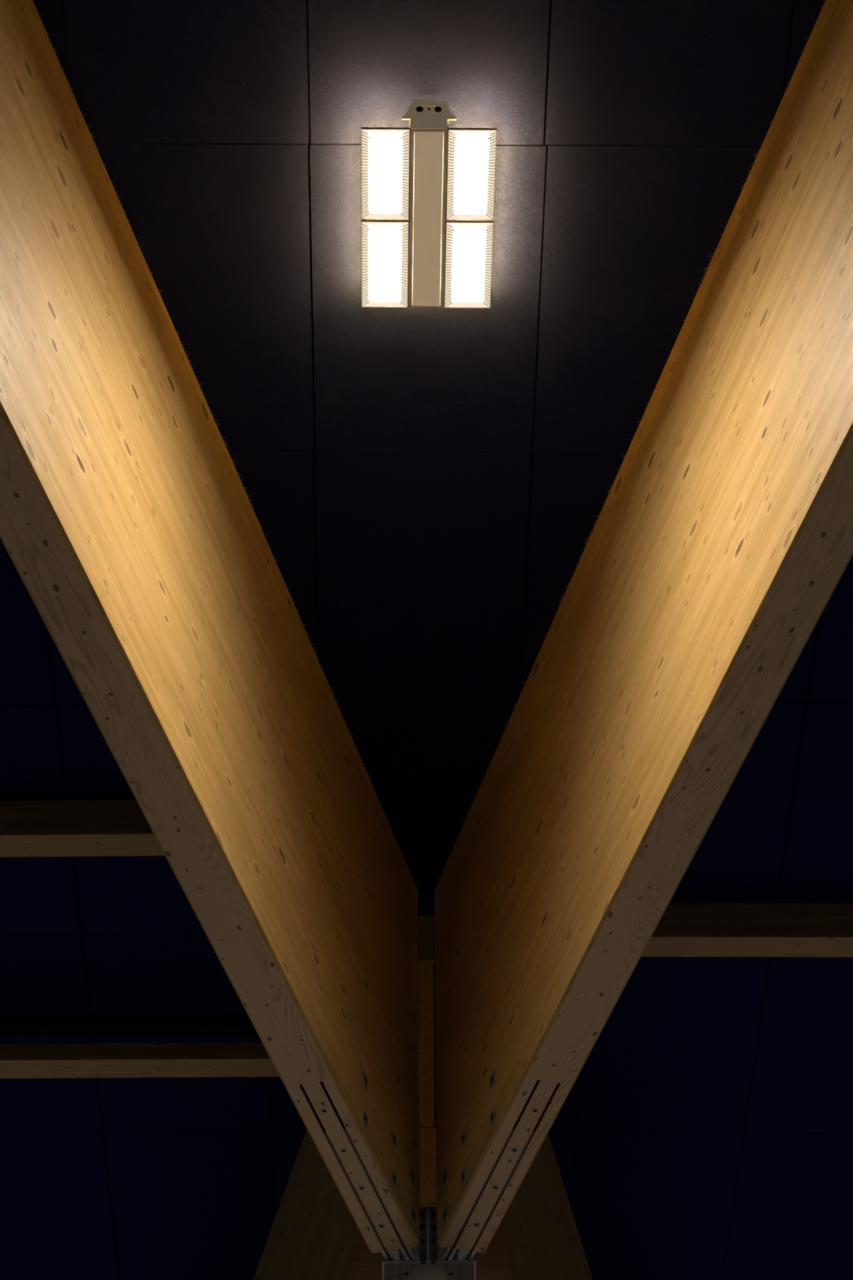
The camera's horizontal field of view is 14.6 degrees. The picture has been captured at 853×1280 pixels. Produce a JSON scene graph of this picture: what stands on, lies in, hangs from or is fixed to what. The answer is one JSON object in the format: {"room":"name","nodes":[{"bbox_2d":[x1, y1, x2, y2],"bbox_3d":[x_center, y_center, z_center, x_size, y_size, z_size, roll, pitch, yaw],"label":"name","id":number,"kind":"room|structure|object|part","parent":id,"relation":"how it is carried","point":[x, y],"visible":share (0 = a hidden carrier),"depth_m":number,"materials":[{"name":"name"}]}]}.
{"room":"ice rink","nodes":[
{"label":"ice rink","id":0,"kind":"room"},
{"bbox_2d":[0,0,852,1279],"bbox_3d":[-0.010,1.855,21.791,26.376,0.120,41.638,0,-42,0],"label":"ceiling","id":1,"kind":"structure","parent":0,"point":[427,486],"depth_m":19.14,"materials":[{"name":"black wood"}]},
{"bbox_2d":[0,799,164,857],"bbox_3d":[-5.775,1.201,20.725,10.435,0.277,0.220,0,-42,0],"label":"purlin","id":2,"kind":"object","parent":1,"relation":"attached to","point":[37,828],"visible":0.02,"depth_m":20.63,"materials":[{"name":"brown wood"}]},
{"bbox_2d":[253,1129,399,1279],"bbox_3d":[-1.856,7.905,26.463,0.300,2.641,14.000,8,-43,-10],"label":"wooden column","id":3,"kind":"structure","parent":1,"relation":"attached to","point":[314,1234],"depth_m":22.61,"materials":[{"name":"brown wood"}]},
{"bbox_2d":[0,1042,419,1078],"bbox_3d":[-5.495,2.805,22.077,10.978,0.133,0.212,0,-42,0],"label":"purlin","id":4,"kind":"object","parent":3,"relation":"attached to","point":[220,1060],"visible":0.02,"depth_m":22.01,"materials":[{"name":"brown wood"}]},
{"bbox_2d":[418,901,436,1210],"bbox_3d":[0.004,2.538,20.733,0.100,2.303,0.080,0,-42,0],"label":"wooden beam","id":5,"kind":"structure","parent":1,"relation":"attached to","point":[425,908],"depth_m":20.54,"materials":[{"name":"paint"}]},
{"bbox_3d":[0.001,2.508,20.733,0.092,1.250,0.040,0,-42,0],"label":"chipboard strip","id":6,"kind":"part","parent":5,"relation":"part of","materials":[{"name":"brown wood"}]},
{"bbox_2d":[418,915,434,963],"bbox_3d":[0.000,1.910,21.265,0.099,0.347,0.046,0,-42,0],"label":"panel","id":7,"kind":"object","parent":5,"relation":"attached to","point":[426,923],"visible":1,"depth_m":21.25,"materials":[{"name":"brown wood"}]},
{"bbox_3d":[0.008,3.181,20.129,0.100,0.539,0.040,0,-42,0],"label":"chipboard strip","id":8,"kind":"part","parent":5,"relation":"part of","materials":[{"name":"brown wood"}]},
{"bbox_2d":[360,100,497,307],"bbox_3d":[0.004,-2.188,16.987,0.670,0.265,1.293,0,-42,-1],"label":"lamp","id":9,"kind":"object","parent":1,"relation":"attached to","point":[428,186],"visible":1,"depth_m":16.84,"materials":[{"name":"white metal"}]},
{"bbox_3d":[-0.214,-1.936,17.107,0.241,0.036,0.584,0,-42,-1],"label":"module frame","id":10,"kind":"part","parent":9,"relation":"part of","materials":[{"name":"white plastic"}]},
{"bbox_3d":[-0.214,-1.932,17.103,0.167,0.004,0.520,0,-42,-1],"label":"light panel","id":11,"kind":"part","parent":9,"relation":"part of","materials":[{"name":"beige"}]},
{"bbox_3d":[-0.206,-2.337,16.660,0.241,0.036,0.584,0,-42,-1],"label":"module frame","id":12,"kind":"part","parent":9,"relation":"part of","materials":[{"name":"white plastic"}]},
{"bbox_3d":[-0.206,-2.333,16.656,0.167,0.004,0.520,0,-42,-1],"label":"light panel","id":13,"kind":"part","parent":9,"relation":"part of","materials":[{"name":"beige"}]},
{"bbox_3d":[0.012,-2.601,16.500,0.268,0.214,0.012,0,-42,-1],"label":"hanger plate","id":14,"kind":"part","parent":9,"relation":"part of","materials":[{"name":"beige metal"}]},
{"bbox_3d":[0.216,-1.934,17.112,0.241,0.036,0.584,0,-42,-1],"label":"module frame","id":15,"kind":"part","parent":9,"relation":"part of","materials":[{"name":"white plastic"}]},
{"bbox_3d":[0.216,-1.929,17.108,0.167,0.004,0.520,0,-42,-1],"label":"light panel","id":16,"kind":"part","parent":9,"relation":"part of","materials":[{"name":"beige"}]},
{"bbox_3d":[0.224,-2.330,16.661,0.167,0.004,0.520,0,-42,-1],"label":"light panel","id":17,"kind":"part","parent":9,"relation":"part of","materials":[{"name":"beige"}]},
{"bbox_3d":[0.224,-2.335,16.665,0.241,0.036,0.584,0,-42,-1],"label":"module frame","id":18,"kind":"part","parent":9,"relation":"part of","materials":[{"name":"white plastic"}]},
{"bbox_2d":[471,1133,593,1279],"bbox_3d":[1.737,7.914,26.495,0.300,2.641,14.000,-8,-42,8],"label":"girder","id":19,"kind":"object","parent":1,"relation":"attached to","point":[537,1237],"visible":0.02,"depth_m":22.45,"materials":[{"name":"brown wood"}]},
{"bbox_2d":[640,902,852,956],"bbox_3d":[5.642,1.882,21.559,10.735,0.277,0.216,0,-42,-1],"label":"purlin","id":20,"kind":"object","parent":1,"relation":"attached to","point":[684,929],"visible":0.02,"depth_m":21.44,"materials":[{"name":"brown wood"}]},
{"bbox_3d":[0.074,12.944,11.899,80.000,0.200,85.000,0,-42,0],"label":"floor","id":21,"kind":"structure","parent":0,"visible":0},
{"bbox_2d":[324,1125,534,1279],"bbox_3d":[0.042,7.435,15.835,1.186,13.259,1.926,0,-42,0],"label":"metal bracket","id":22,"kind":"object","parent":21,"relation":"on","point":[393,1268],"visible":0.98,"depth_m":19.71,"materials":[{"name":"grey metal"}]},
{"bbox_2d":[0,0,419,1253],"bbox_3d":[-2.344,-2.860,14.444,0.316,2.644,17.000,-10,-43,11],"label":"girder","id":23,"kind":"object","parent":22,"relation":"attached to","point":[128,522],"visible":1,"depth_m":17.12,"materials":[{"name":"wood"}]},
{"bbox_2d":[361,1110,368,1128],"bbox_3d":[-0.350,2.710,18.850,0.013,0.100,0.100,-10,-43,11],"label":"washer","id":24,"kind":"object","parent":23,"relation":"in","point":[364,1113],"depth_m":18.83,"materials":[{"name":"metal"}]},
{"bbox_2d":[361,1071,368,1088],"bbox_3d":[-0.353,2.510,19.018,0.013,0.100,0.100,-10,-43,11],"label":"washer","id":25,"kind":"object","parent":23,"relation":"in","point":[364,1073],"depth_m":19.00,"materials":[{"name":"metal"}]},
{"bbox_2d":[390,1169,396,1186],"bbox_3d":[-0.192,3.117,19.291,0.013,0.100,0.100,-10,-43,11],"label":"washer","id":26,"kind":"object","parent":23,"relation":"in","point":[393,1172],"depth_m":19.27,"materials":[{"name":"metal"}]},
{"bbox_2d":[390,1131,396,1148],"bbox_3d":[-0.194,2.919,19.465,0.013,0.100,0.100,-10,-43,11],"label":"washer","id":27,"kind":"object","parent":23,"relation":"in","point":[393,1134],"depth_m":19.44,"materials":[{"name":"metal"}]},
{"bbox_2d":[408,1168,414,1186],"bbox_3d":[-0.088,3.189,19.763,0.013,0.100,0.100,-10,-43,11],"label":"washer","id":28,"kind":"object","parent":23,"relation":"in","point":[411,1171],"depth_m":19.74,"materials":[{"name":"metal"}]},
{"bbox_2d":[408,1205,415,1222],"bbox_3d":[-0.084,3.380,19.610,0.013,0.100,0.100,-10,-43,11],"label":"washer","id":29,"kind":"object","parent":23,"relation":"in","point":[411,1208],"depth_m":19.59,"materials":[{"name":"metal"}]},
{"bbox_3d":[-0.383,2.809,19.708,0.011,1.196,1.504,-10,-43,11],"label":"knife plate","id":30,"kind":"part","parent":22,"relation":"part of","materials":[{"name":"metal"}]},
{"bbox_3d":[-0.270,2.789,19.686,0.011,1.196,1.504,-10,-43,11],"label":"knife plate","id":31,"kind":"part","parent":22,"relation":"part of","materials":[{"name":"metal"}]},
{"bbox_3d":[-0.021,3.537,19.798,0.034,0.385,0.020,0,-42,0],"label":"plate","id":32,"kind":"part","parent":22,"relation":"part of","materials":[{"name":"metal"}]},
{"bbox_3d":[0.041,3.536,19.798,0.033,0.385,0.020,0,-42,0],"label":"plate","id":33,"kind":"part","parent":22,"relation":"part of","materials":[{"name":"metal"}]},
{"bbox_3d":[0.294,2.790,19.690,0.011,1.196,1.504,10,-43,-11],"label":"knife plate","id":34,"kind":"part","parent":22,"relation":"part of","materials":[{"name":"metal"}]},
{"bbox_3d":[0.407,2.810,19.713,0.011,1.196,1.504,10,-43,-11],"label":"knife plate","id":35,"kind":"part","parent":22,"relation":"part of","materials":[{"name":"metal"}]},
{"bbox_2d":[434,0,852,1253],"bbox_3d":[2.389,-2.867,14.465,0.315,2.644,17.000,10,-43,-11],"label":"girder","id":36,"kind":"object","parent":22,"relation":"attached to","point":[722,538],"visible":1,"depth_m":17.20,"materials":[{"name":"wood"}]},
{"bbox_2d":[442,1206,448,1223],"bbox_3d":[0.115,3.375,19.558,0.013,0.100,0.100,10,-43,-11],"label":"washer","id":37,"kind":"object","parent":36,"relation":"in","point":[446,1209],"depth_m":19.54,"materials":[{"name":"metal"}]},
{"bbox_2d":[443,1168,448,1185],"bbox_3d":[0.116,3.175,19.727,0.013,0.100,0.100,10,-43,-11],"label":"washer","id":38,"kind":"object","parent":36,"relation":"in","point":[446,1171],"depth_m":19.71,"materials":[{"name":"metal"}]},
{"bbox_2d":[461,1168,467,1185],"bbox_3d":[0.219,3.103,19.278,0.013,0.100,0.100,10,-43,-11],"label":"washer","id":39,"kind":"object","parent":36,"relation":"in","point":[464,1171],"depth_m":19.25,"materials":[{"name":"metal"}]},
{"bbox_2d":[461,1129,467,1146],"bbox_3d":[0.221,2.907,19.439,0.013,0.100,0.100,10,-43,-11],"label":"washer","id":40,"kind":"object","parent":36,"relation":"in","point":[464,1132],"depth_m":19.41,"materials":[{"name":"metal"}]},
{"bbox_2d":[489,1108,496,1126],"bbox_3d":[0.376,2.702,18.848,0.013,0.100,0.100,10,-43,-11],"label":"washer","id":41,"kind":"object","parent":36,"relation":"in","point":[492,1111],"depth_m":18.83,"materials":[{"name":"metal"}]},
{"bbox_2d":[489,1071,496,1088],"bbox_3d":[0.380,2.507,19.001,0.013,0.100,0.100,10,-43,-11],"label":"washer","id":42,"kind":"object","parent":36,"relation":"in","point":[492,1073],"depth_m":18.98,"materials":[{"name":"metal"}]}
]}

